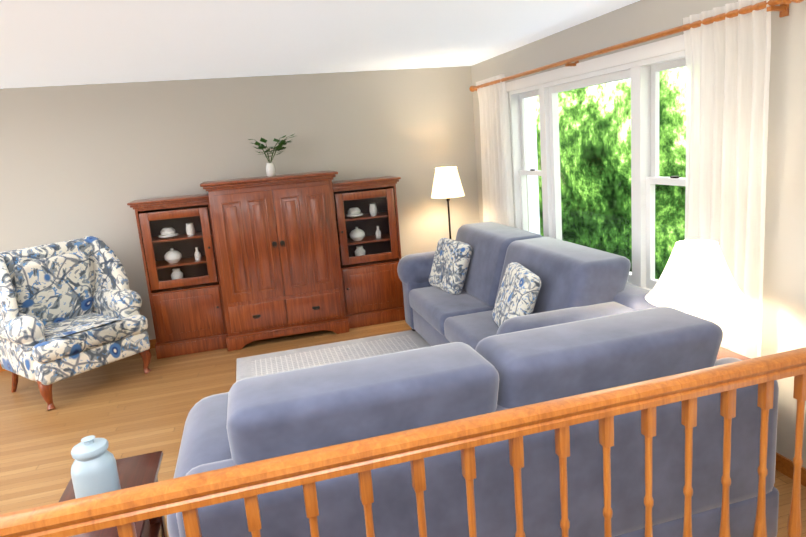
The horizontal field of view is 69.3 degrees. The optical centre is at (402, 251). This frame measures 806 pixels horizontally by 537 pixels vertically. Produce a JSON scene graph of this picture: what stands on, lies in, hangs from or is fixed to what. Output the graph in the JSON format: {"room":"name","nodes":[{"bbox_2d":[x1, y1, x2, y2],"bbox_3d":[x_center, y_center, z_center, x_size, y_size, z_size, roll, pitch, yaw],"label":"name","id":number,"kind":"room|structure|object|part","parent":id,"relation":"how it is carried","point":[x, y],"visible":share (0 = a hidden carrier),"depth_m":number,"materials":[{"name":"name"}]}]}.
{"room":"living room","nodes":[
{"label":"living room","id":0,"kind":"room"},
{"bbox_2d":[0,66,479,339],"bbox_3d":[-3.068,-0.120,5.268,8.300,2.640,0.150,-7,11,-14],"label":"wall","id":1,"kind":"structure","parent":0,"point":[79,161],"depth_m":5.40,"materials":[{"name":"grey paint"}]},
{"bbox_2d":[0,339,155,371],"bbox_3d":[-2.962,0.949,5.390,8.000,0.085,0.012,-7,11,-14],"label":"baseboard","id":2,"kind":"structure","parent":1,"relation":"attached to","point":[153,341],"depth_m":5.53,"materials":[{"name":"brown wood"}]},
{"bbox_2d":[0,0,639,88],"bbox_3d":[-2.271,-0.931,1.755,8.300,0.120,7.000,-7,11,-14],"label":"ceiling","id":3,"kind":"structure","parent":0,"point":[43,43],"depth_m":3.63,"materials":[{"name":"white paint"}]},
{"bbox_2d":[0,320,805,536],"bbox_3d":[-2.067,1.617,2.235,8.300,0.200,7.000,-7,11,-14],"label":"floor","id":4,"kind":"structure","parent":0,"point":[126,407],"depth_m":4.20,"materials":[{"name":"brown wood"}]},
{"bbox_2d":[0,236,151,409],"bbox_3d":[-2.695,0.516,4.707,0.857,1.171,0.990,3,13,36],"label":"chair","id":5,"kind":"object","parent":4,"relation":"on","point":[69,308],"visible":1,"depth_m":4.62,"materials":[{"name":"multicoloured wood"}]},
{"bbox_2d":[59,451,167,536],"bbox_3d":[-1.036,1.166,2.099,0.335,0.570,0.670,-7,11,-14],"label":"end table","id":6,"kind":"object","parent":4,"relation":"on","point":[138,470],"visible":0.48,"depth_m":2.25,"materials":[{"name":"brown wood"}]},
{"bbox_2d":[71,435,120,498],"bbox_3d":[-1.071,0.762,2.023,0.140,0.256,0.140,-7,11,-14],"label":"jar","id":7,"kind":"object","parent":6,"relation":"on","point":[94,470],"visible":0.79,"depth_m":1.97,"materials":[{"name":"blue ceramic"}]},
{"bbox_2d":[127,170,404,358],"bbox_3d":[-1.164,0.056,5.476,2.410,1.520,0.493,-7,11,-14],"label":"entertainment center","id":8,"kind":"object","parent":4,"relation":"on","point":[235,264],"visible":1,"depth_m":5.29,"materials":[{"name":"brown wood"}]},
{"bbox_2d":[248,134,296,176],"bbox_3d":[-1.173,-0.881,5.331,0.444,0.371,0.292,-7,11,-14],"label":"plant","id":9,"kind":"object","parent":8,"relation":"on","point":[270,169],"visible":1,"depth_m":5.32,"materials":[{"name":"green plant"}]},
{"bbox_2d":[236,330,430,381],"bbox_3d":[-0.320,1.026,4.052,1.640,0.012,2.520,-7,11,-14],"label":"rug","id":10,"kind":"object","parent":4,"relation":"on","point":[289,360],"visible":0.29,"depth_m":4.98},
{"bbox_2d":[0,347,805,536],"bbox_3d":[0.428,0.863,1.766,3.232,1.056,0.094,-7,11,-14],"label":"railing","id":11,"kind":"object","parent":4,"relation":"on","point":[123,510],"visible":1,"depth_m":1.64,"materials":[{"name":"brown wood"}]},
{"bbox_2d":[431,167,464,238],"bbox_3d":[0.472,-0.098,5.756,0.330,1.460,0.330,-7,11,-14],"label":"lamp","id":12,"kind":"object","parent":4,"relation":"on","point":[447,185],"visible":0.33,"depth_m":5.54,"materials":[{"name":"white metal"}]},
{"bbox_3d":[0.425,-0.676,5.647,0.330,0.280,0.330,-7,11,-14],"label":"lamp shade","id":13,"kind":"part","parent":12,"relation":"part of","materials":[{"name":"beige fabric"}]},
{"bbox_2d":[167,307,778,536],"bbox_3d":[0.283,0.793,2.436,2.300,0.970,1.000,-7,11,-14],"label":"sofa","id":14,"kind":"object","parent":4,"relation":"on","point":[254,419],"visible":0.69,"depth_m":2.00,"materials":[{"name":"blue"}]},
{"bbox_2d":[717,346,750,359],"bbox_3d":[1.525,0.795,2.950,0.300,0.580,0.560,-7,11,-14],"label":"table","id":15,"kind":"object","parent":4,"relation":"on","point":[724,353],"depth_m":2.87,"materials":[{"name":"brown wood"}]},
{"bbox_2d":[645,240,749,320],"bbox_3d":[1.415,0.240,2.816,0.450,0.575,0.450,-7,11,-14],"label":"table lamp","id":16,"kind":"object","parent":15,"relation":"on","point":[696,279],"visible":0.75,"depth_m":2.67,"materials":[{"name":"white fabric"}]},
{"bbox_3d":[0.792,0.831,4.444,0.868,0.075,2.308,-7,11,-14],"label":"window sofa feet","id":17,"kind":"object","parent":4,"relation":"on","visible":0},
{"bbox_2d":[397,221,657,349],"bbox_3d":[0.735,0.360,4.350,1.000,0.900,2.500,-7,11,-14],"label":"sofa","id":18,"kind":"object","parent":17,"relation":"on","point":[579,282],"visible":0.48,"depth_m":3.99,"materials":[{"name":"blue fabric"}]},
{"bbox_2d":[429,238,471,294],"bbox_3d":[0.399,0.117,4.972,0.237,0.422,0.482,-9,12,-23],"label":"sofa pillow","id":19,"kind":"object","parent":18,"relation":"on","point":[451,260],"depth_m":4.84,"materials":[{"name":"fabric"}]},
{"bbox_2d":[492,262,540,326],"bbox_3d":[0.729,0.314,3.783,0.237,0.422,0.482,-6,11,-5],"label":"sofa pillow","id":20,"kind":"object","parent":18,"relation":"on","point":[519,290],"depth_m":3.65,"materials":[{"name":"fabric"}]},
{"bbox_2d":[471,0,805,467],"bbox_3d":[1.806,0.554,3.135,0.150,3.940,6.700,-7,11,-14],"label":"wall","id":21,"kind":"structure","parent":0,"point":[784,305],"depth_m":2.75,"materials":[{"name":"grey paint"}]},
{"bbox_2d":[506,34,685,290],"bbox_3d":[1.339,-0.536,4.243,0.170,1.620,2.500,-7,11,-14],"label":"window","id":22,"kind":"structure","parent":21,"relation":"in","point":[643,75],"depth_m":3.79,"materials":[{"name":"white wood"}]},
{"bbox_2d":[469,0,803,358],"bbox_3d":[1.264,-0.305,4.297,0.102,2.220,3.646,-7,11,-14],"label":"curtains","id":23,"kind":"object","parent":21,"relation":"attached to","point":[727,51],"visible":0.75,"depth_m":2.90,"materials":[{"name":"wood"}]},
{"bbox_2d":[775,452,805,486],"bbox_3d":[1.445,0.794,4.330,0.012,0.085,4.250,-7,11,-14],"label":"baseboard","id":24,"kind":"structure","parent":21,"relation":"attached to","point":[784,465],"depth_m":2.82,"materials":[{"name":"brown wood"}]},
{"label":"outside","id":25,"kind":"structure","parent":0,"visible":0},
{"bbox_2d":[535,66,685,279],"bbox_3d":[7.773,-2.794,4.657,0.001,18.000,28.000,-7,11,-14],"label":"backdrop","id":26,"kind":"structure","parent":25,"point":[675,136],"depth_m":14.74,"materials":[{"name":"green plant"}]}
]}

